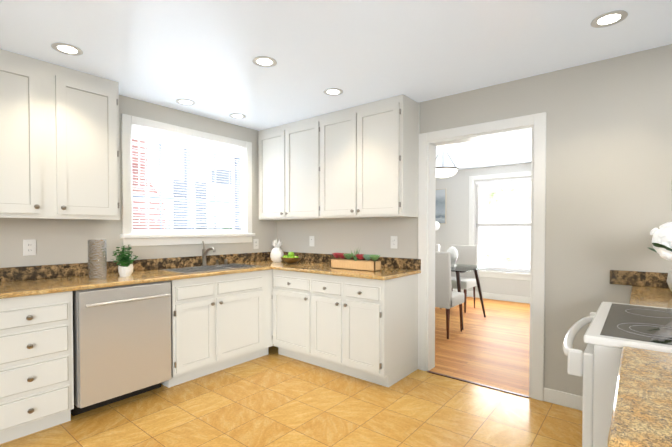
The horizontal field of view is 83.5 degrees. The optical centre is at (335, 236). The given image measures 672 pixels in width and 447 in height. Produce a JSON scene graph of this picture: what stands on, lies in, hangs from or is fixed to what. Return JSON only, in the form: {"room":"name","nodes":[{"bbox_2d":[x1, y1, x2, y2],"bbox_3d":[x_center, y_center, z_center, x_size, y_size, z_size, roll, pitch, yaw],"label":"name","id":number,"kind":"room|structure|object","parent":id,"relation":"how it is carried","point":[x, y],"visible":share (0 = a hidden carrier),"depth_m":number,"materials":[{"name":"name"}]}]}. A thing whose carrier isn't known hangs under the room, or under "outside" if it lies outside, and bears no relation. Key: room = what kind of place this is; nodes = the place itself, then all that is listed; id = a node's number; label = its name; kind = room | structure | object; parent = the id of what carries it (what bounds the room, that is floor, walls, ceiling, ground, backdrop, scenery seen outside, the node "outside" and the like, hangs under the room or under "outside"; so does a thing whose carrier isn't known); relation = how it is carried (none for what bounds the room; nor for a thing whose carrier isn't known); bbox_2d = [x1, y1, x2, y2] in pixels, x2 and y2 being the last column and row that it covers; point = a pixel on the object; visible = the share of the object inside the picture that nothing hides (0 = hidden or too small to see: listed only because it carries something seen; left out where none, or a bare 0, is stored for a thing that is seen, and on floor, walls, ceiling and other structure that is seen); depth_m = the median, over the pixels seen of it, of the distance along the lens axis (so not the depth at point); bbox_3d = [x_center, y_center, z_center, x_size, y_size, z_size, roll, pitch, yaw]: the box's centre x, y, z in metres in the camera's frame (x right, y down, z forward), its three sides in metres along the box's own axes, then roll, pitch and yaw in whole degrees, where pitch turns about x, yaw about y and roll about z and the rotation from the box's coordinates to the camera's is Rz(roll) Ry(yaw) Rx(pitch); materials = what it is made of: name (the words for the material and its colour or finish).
{"room":"kitchen","nodes":[
{"label":"kitchen","id":0,"kind":"room"},
{"bbox_2d":[0,269,272,443],"bbox_3d":[-1.698,0.786,2.924,0.649,0.879,2.698,1,1,39],"label":"base cabinet","id":1,"kind":"object","parent":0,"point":[220,322],"depth_m":2.46,"materials":[{"name":"white paint"}]},
{"bbox_2d":[0,252,270,298],"bbox_3d":[-1.517,0.277,3.141,0.646,0.130,3.318,1,1,39],"label":"countertop","id":2,"kind":"structure","parent":1,"relation":"on","point":[31,280],"depth_m":2.88,"materials":[{"name":"stone"}]},
{"bbox_2d":[88,239,106,278],"bbox_3d":[-1.797,0.171,2.833,0.120,0.290,0.120,1,1,39],"label":"vase","id":3,"kind":"object","parent":2,"relation":"on","point":[97,258],"visible":1,"depth_m":2.79,"materials":[{"name":"grey"}]},
{"bbox_2d":[111,245,137,276],"bbox_3d":[-1.651,0.192,2.941,0.191,0.246,0.167,1,1,39],"label":"plant","id":4,"kind":"object","parent":2,"relation":"on","point":[125,269],"visible":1,"depth_m":2.92,"materials":[{"name":"green plant"}]},
{"bbox_2d":[201,241,215,265],"bbox_3d":[-1.272,0.176,3.753,0.229,0.248,0.054,1,1,39],"label":"faucet","id":5,"kind":"object","parent":2,"relation":"on","point":[204,252],"visible":0.96,"depth_m":3.78,"materials":[{"name":"silver metal"}]},
{"bbox_2d":[159,263,258,273],"bbox_3d":[-1.176,0.402,3.589,0.458,0.204,0.828,1,1,39],"label":"sink","id":6,"kind":"object","parent":2,"relation":"in","point":[185,270],"visible":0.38,"depth_m":3.69,"materials":[{"name":"silver metal"}]},
{"bbox_2d":[270,239,283,261],"bbox_3d":[-0.670,0.159,4.275,0.152,0.265,0.152,1,1,39],"label":"pineapple","id":7,"kind":"object","parent":2,"relation":"on","point":[276,254],"visible":1,"depth_m":4.23,"materials":[{"name":"white ceramic"}]},
{"bbox_2d":[281,252,301,263],"bbox_3d":[-0.483,0.227,4.055,0.248,0.135,0.216,1,1,39],"label":"bowl","id":8,"kind":"object","parent":2,"relation":"on","point":[290,258],"visible":1,"depth_m":4.00,"materials":[{"name":"brown wood"}]},
{"bbox_2d":[0,95,276,267],"bbox_3d":[-2.135,0.009,3.008,0.150,2.430,4.300,1,1,39],"label":"wall","id":9,"kind":"structure","parent":0,"point":[61,241],"depth_m":3.23,"materials":[{"name":"grey paint"}]},
{"bbox_2d":[0,49,51,218],"bbox_3d":[-2.239,-0.663,2.492,0.318,1.062,0.475,1,1,39],"label":"upper cabinet","id":10,"kind":"object","parent":9,"relation":"attached to","point":[25,81],"depth_m":2.49,"materials":[{"name":"white paint"}]},
{"bbox_2d":[23,239,35,255],"bbox_3d":[-2.240,0.084,2.753,0.008,0.118,0.075,1,1,39],"label":"electrical outlet","id":11,"kind":"object","parent":9,"relation":"attached to","point":[29,247],"visible":1,"depth_m":2.75,"materials":[{"name":"white plastic"}]},
{"bbox_2d":[52,63,119,219],"bbox_3d":[-1.946,-0.669,2.854,0.318,1.062,0.458,1,1,39],"label":"upper cabinet","id":12,"kind":"object","parent":9,"relation":"attached to","point":[59,142],"depth_m":2.75,"materials":[{"name":"white paint"}]},
{"bbox_2d":[120,114,254,246],"bbox_3d":[-1.448,-0.490,3.810,0.200,1.140,1.425,1,1,39],"label":"kitchen window","id":13,"kind":"structure","parent":9,"relation":"in","point":[237,188],"depth_m":3.77,"materials":[{"name":"white wood"}]},
{"bbox_2d":[132,127,242,232],"bbox_3d":[-1.448,-0.505,3.809,0.071,0.932,1.199,1,1,39],"label":"window blinds","id":14,"kind":"object","parent":13,"relation":"attached to","point":[138,134],"visible":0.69,"depth_m":3.72,"materials":[{"name":"white plastic"}]},
{"bbox_2d":[253,239,258,248],"bbox_3d":[-0.930,0.090,4.375,0.008,0.118,0.075,1,1,39],"label":"electrical outlet","id":15,"kind":"object","parent":9,"relation":"attached to","point":[255,243],"visible":1,"depth_m":4.37,"materials":[{"name":"white plastic"}]},
{"bbox_2d":[0,297,581,446],"bbox_3d":[0.405,1.245,3.548,5.250,0.060,8.600,1,1,39],"label":"floor","id":16,"kind":"structure","parent":0,"point":[273,398],"depth_m":2.69,"materials":[{"name":"tile"}]},
{"bbox_2d":[71,281,170,415],"bbox_3d":[-1.701,0.791,2.881,0.662,0.872,0.628,1,1,39],"label":"dishwasher","id":17,"kind":"object","parent":16,"relation":"on","point":[121,342],"visible":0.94,"depth_m":2.66,"materials":[{"name":"silver metal"}]},
{"bbox_2d":[272,269,303,361],"bbox_3d":[-0.222,0.770,3.839,0.595,0.880,0.618,1,1,39],"label":"base cabinet","id":18,"kind":"object","parent":16,"relation":"on","point":[288,286],"depth_m":3.65,"materials":[{"name":"white paint"}]},
{"bbox_2d":[304,273,331,369],"bbox_3d":[0.106,0.775,3.574,0.504,0.880,0.618,1,1,39],"label":"base cabinet","id":19,"kind":"object","parent":16,"relation":"on","point":[317,287],"depth_m":3.41,"materials":[{"name":"white paint"}]},
{"bbox_2d":[332,274,417,386],"bbox_3d":[0.380,0.779,3.352,0.469,0.880,0.618,1,1,39],"label":"base cabinet","id":20,"kind":"object","parent":16,"relation":"on","point":[363,329],"depth_m":3.15,"materials":[{"name":"white paint"}]},
{"bbox_2d":[268,252,420,279],"bbox_3d":[0.059,0.270,3.552,1.290,0.130,0.698,1,1,39],"label":"countertop","id":21,"kind":"structure","parent":20,"relation":"on","point":[316,263],"depth_m":3.53,"materials":[{"name":"stone"}]},
{"bbox_2d":[331,250,380,270],"bbox_3d":[0.176,0.202,3.478,0.533,0.206,0.118,1,1,39],"label":"wooden crate","id":22,"kind":"object","parent":21,"relation":"on","point":[359,264],"visible":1,"depth_m":3.42,"materials":[{"name":"brown wood"}]},
{"bbox_2d":[435,244,439,251],"bbox_3d":[1.470,0.654,6.487,0.460,1.019,0.547,1,1,39],"label":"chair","id":23,"kind":"object","parent":16,"relation":"on","point":[437,247],"visible":0.06,"depth_m":6.50,"materials":[{"name":"fabric"}]},
{"bbox_2d":[435,251,463,338],"bbox_3d":[1.263,0.687,4.640,0.460,1.019,0.547,1,1,39],"label":"chair","id":24,"kind":"object","parent":16,"relation":"on","point":[447,297],"visible":0.48,"depth_m":4.37,"materials":[{"name":"fabric"}]},
{"bbox_2d":[440,245,478,312],"bbox_3d":[1.988,0.661,6.094,0.460,1.019,0.547,1,1,39],"label":"chair","id":25,"kind":"object","parent":16,"relation":"on","point":[467,254],"visible":0.6,"depth_m":6.11,"materials":[{"name":"fabric"}]},
{"bbox_2d":[451,264,486,329],"bbox_3d":[1.278,0.805,5.631,1.680,0.753,0.950,1,1,39],"label":"dining table","id":26,"kind":"object","parent":16,"relation":"on","point":[458,269],"visible":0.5,"depth_m":5.23,"materials":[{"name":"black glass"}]},
{"bbox_2d":[435,221,439,229],"bbox_3d":[1.384,0.104,5.535,0.290,0.650,0.293,1,1,39],"label":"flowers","id":27,"kind":"object","parent":26,"relation":"on","point":[437,225],"visible":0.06,"depth_m":5.43,"materials":[{"name":"white plant"}]},
{"bbox_2d":[447,246,457,266],"bbox_3d":[1.636,0.288,5.301,0.160,0.290,0.160,1,1,39],"label":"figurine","id":28,"kind":"object","parent":26,"relation":"on","point":[452,250],"visible":0.69,"depth_m":5.24,"materials":[{"name":"white ceramic"}]},
{"bbox_2d":[427,371,528,397],"bbox_3d":[1.146,1.219,3.122,0.827,0.006,0.030,1,1,39],"label":"threshold","id":29,"kind":"object","parent":16,"relation":"on","point":[499,389],"visible":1,"depth_m":3.09,"materials":[{"name":"brown wood"}]},
{"bbox_2d":[563,302,671,446],"bbox_3d":[1.307,0.692,1.382,0.786,1.122,0.768,1,1,39],"label":"range","id":30,"kind":"object","parent":16,"relation":"on","point":[613,329],"visible":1,"depth_m":1.27,"materials":[{"name":"white metal"}]},
{"bbox_3d":[0.928,0.824,0.750,0.623,0.879,0.687,1,1,39],"label":"base cabinet","id":31,"kind":"object","parent":16,"relation":"on","visible":0},
{"bbox_2d":[608,346,671,446],"bbox_3d":[0.932,0.319,0.737,0.613,0.130,0.687,1,1,39],"label":"countertop","id":32,"kind":"structure","parent":31,"relation":"on","point":[641,416],"depth_m":0.80,"materials":[{"name":"stone"}]},
{"bbox_3d":[1.904,0.803,1.958,0.623,0.879,0.868,1,1,39],"label":"base cabinet","id":33,"kind":"object","parent":16,"relation":"on","visible":0},
{"bbox_2d":[610,270,671,307],"bbox_3d":[1.865,0.297,1.982,0.728,0.130,0.870,1,1,39],"label":"countertop","id":34,"kind":"structure","parent":33,"relation":"on","point":[650,289],"depth_m":2.36,"materials":[{"name":"stone"}]},
{"bbox_2d":[648,222,671,290],"bbox_3d":[1.938,0.115,2.048,0.380,0.430,0.381,1,1,39],"label":"vase","id":35,"kind":"object","parent":34,"relation":"on","point":[662,241],"visible":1,"depth_m":2.06,"materials":[{"name":"white ceramic"}]},
{"bbox_2d":[0,0,671,169],"bbox_3d":[0.405,-1.245,3.504,5.250,0.060,8.600,1,1,39],"label":"ceiling","id":36,"kind":"structure","parent":0,"point":[201,54],"depth_m":2.37,"materials":[{"name":"white paint"}]},
{"bbox_2d":[51,43,82,55],"bbox_3d":[-1.714,-1.191,2.402,0.168,0.008,0.168,1,1,39],"label":"recessed light","id":37,"kind":"object","parent":36,"relation":"in","point":[67,49],"visible":1,"depth_m":2.40,"materials":[{"name":"white"}]},
{"bbox_2d":[176,99,195,105],"bbox_3d":[-1.358,-1.208,3.400,0.168,0.008,0.168,1,1,39],"label":"recessed light","id":38,"kind":"object","parent":36,"relation":"in","point":[187,102],"visible":0.98,"depth_m":3.40,"materials":[{"name":"white"}]},
{"bbox_2d":[229,113,245,118],"bbox_3d":[-0.997,-1.216,3.815,0.168,0.008,0.168,1,1,39],"label":"recessed light","id":39,"kind":"object","parent":36,"relation":"in","point":[237,116],"visible":0.98,"depth_m":3.82,"materials":[{"name":"white"}]},
{"bbox_2d":[252,56,276,66],"bbox_3d":[-0.489,-1.194,2.582,0.168,0.008,0.168,1,1,39],"label":"recessed light","id":40,"kind":"object","parent":36,"relation":"in","point":[263,61],"visible":1,"depth_m":2.58,"materials":[{"name":"white"}]},
{"bbox_2d":[323,88,342,95],"bbox_3d":[-0.022,-1.204,3.143,0.168,0.008,0.168,1,1,39],"label":"recessed light","id":41,"kind":"object","parent":36,"relation":"in","point":[333,91],"visible":1,"depth_m":3.14,"materials":[{"name":"white"}]},
{"bbox_2d":[436,147,457,177],"bbox_3d":[1.511,-1.036,5.314,0.416,0.419,0.416,1,1,39],"label":"pendant lamp","id":42,"kind":"object","parent":36,"relation":"hanging from","point":[443,172],"visible":0.79,"depth_m":5.18,"materials":[{"name":"white glass"}]},
{"bbox_2d":[590,10,627,27],"bbox_3d":[1.493,-1.185,2.060,0.168,0.008,0.168,1,1,39],"label":"recessed light","id":43,"kind":"object","parent":36,"relation":"in","point":[608,19],"visible":1,"depth_m":2.05,"materials":[{"name":"white"}]},
{"bbox_2d":[232,44,671,395],"bbox_3d":[0.540,-0.003,3.693,4.950,2.430,0.130,1,1,39],"label":"wall","id":44,"kind":"structure","parent":0,"point":[608,163],"depth_m":2.65,"materials":[{"name":"grey paint"}]},
{"bbox_2d":[258,117,313,219],"bbox_3d":[-0.420,-0.704,4.173,1.032,1.037,0.308,1,1,39],"label":"upper cabinet","id":45,"kind":"object","parent":44,"relation":"attached to","point":[285,151],"depth_m":4.06,"materials":[{"name":"white paint"}]},
{"bbox_2d":[309,236,313,245],"bbox_3d":[-0.274,0.057,4.263,0.075,0.118,0.008,1,1,39],"label":"electrical outlet","id":46,"kind":"object","parent":44,"relation":"attached to","point":[311,240],"visible":1,"depth_m":4.26,"materials":[{"name":"white plastic"}]},
{"bbox_2d":[314,94,419,218],"bbox_3d":[0.271,-0.694,3.615,1.009,1.037,0.308,1,1,39],"label":"upper cabinet","id":47,"kind":"object","parent":44,"relation":"attached to","point":[358,161],"depth_m":3.41,"materials":[{"name":"white paint"}]},
{"bbox_2d":[391,236,396,248],"bbox_3d":[0.553,0.059,3.594,0.075,0.118,0.008,1,1,39],"label":"electrical outlet","id":48,"kind":"object","parent":44,"relation":"attached to","point":[394,242],"visible":1,"depth_m":3.59,"materials":[{"name":"white plastic"}]},
{"bbox_2d":[418,112,546,400],"bbox_3d":[1.196,0.151,3.166,1.023,2.140,0.170,1,1,39],"label":"door frame","id":49,"kind":"structure","parent":44,"relation":"attached to","point":[534,124],"depth_m":3.03,"materials":[{"name":"white paint"}]},
{"bbox_2d":[544,387,582,410],"bbox_3d":[1.728,1.181,2.662,0.460,0.100,0.014,1,1,39],"label":"baseboard","id":50,"kind":"structure","parent":44,"relation":"attached to","point":[565,399],"depth_m":2.72,"materials":[{"name":"white paint"}]},
{"bbox_2d":[435,162,530,296],"bbox_3d":[2.652,-0.063,7.142,3.900,2.430,0.150,1,1,39],"label":"wall","id":51,"kind":"structure","parent":0,"point":[454,230],"depth_m":7.20,"materials":[{"name":"white paint"}]},
{"bbox_2d":[435,189,445,223],"bbox_3d":[2.003,-0.590,7.539,0.420,0.690,0.032,1,1,39],"label":"framed picture","id":52,"kind":"object","parent":51,"relation":"attached to","point":[440,215],"visible":0.54,"depth_m":7.46,"materials":[{"name":"blue paint"}]},
{"bbox_2d":[453,289,529,303],"bbox_3d":[2.601,1.098,7.098,3.900,0.110,0.015,1,1,39],"label":"baseboard","id":53,"kind":"structure","parent":51,"relation":"attached to","point":[512,298],"depth_m":6.78,"materials":[{"name":"white paint"}]},
{"bbox_2d":[469,171,530,279],"bbox_3d":[3.063,-0.182,6.772,1.340,1.880,0.205,1,1,39],"label":"window unit","id":54,"kind":"structure","parent":51,"relation":"in","point":[528,224],"depth_m":6.92,"materials":[{"name":"white paint"}]},
{"bbox_2d":[475,177,530,271],"bbox_3d":[3.064,-0.202,6.774,1.104,1.652,0.071,1,1,39],"label":"window blinds","id":55,"kind":"object","parent":54,"relation":"attached to","point":[504,181],"visible":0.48,"depth_m":6.76,"materials":[{"name":"white"}]},
{"label":"outside","id":56,"kind":"structure","parent":0,"visible":0},
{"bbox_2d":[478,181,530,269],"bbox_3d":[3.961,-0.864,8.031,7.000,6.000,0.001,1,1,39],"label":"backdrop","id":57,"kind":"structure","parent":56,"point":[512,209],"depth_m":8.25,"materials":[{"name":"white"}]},
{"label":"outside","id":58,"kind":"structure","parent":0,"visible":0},
{"bbox_2d":[132,138,165,228],"bbox_3d":[-2.805,-1.056,4.707,0.650,5.500,1.030,1,1,39],"label":"chimney","id":59,"kind":"object","parent":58,"point":[137,161],"depth_m":4.68,"materials":[{"name":"red"}]},
{"bbox_2d":[147,142,232,228],"bbox_3d":[-3.303,-1.329,6.050,0.580,7.000,7.000,1,1,39],"label":"house","id":60,"kind":"structure","parent":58,"point":[156,172],"depth_m":7.18,"materials":[{"name":"white"}]}
]}

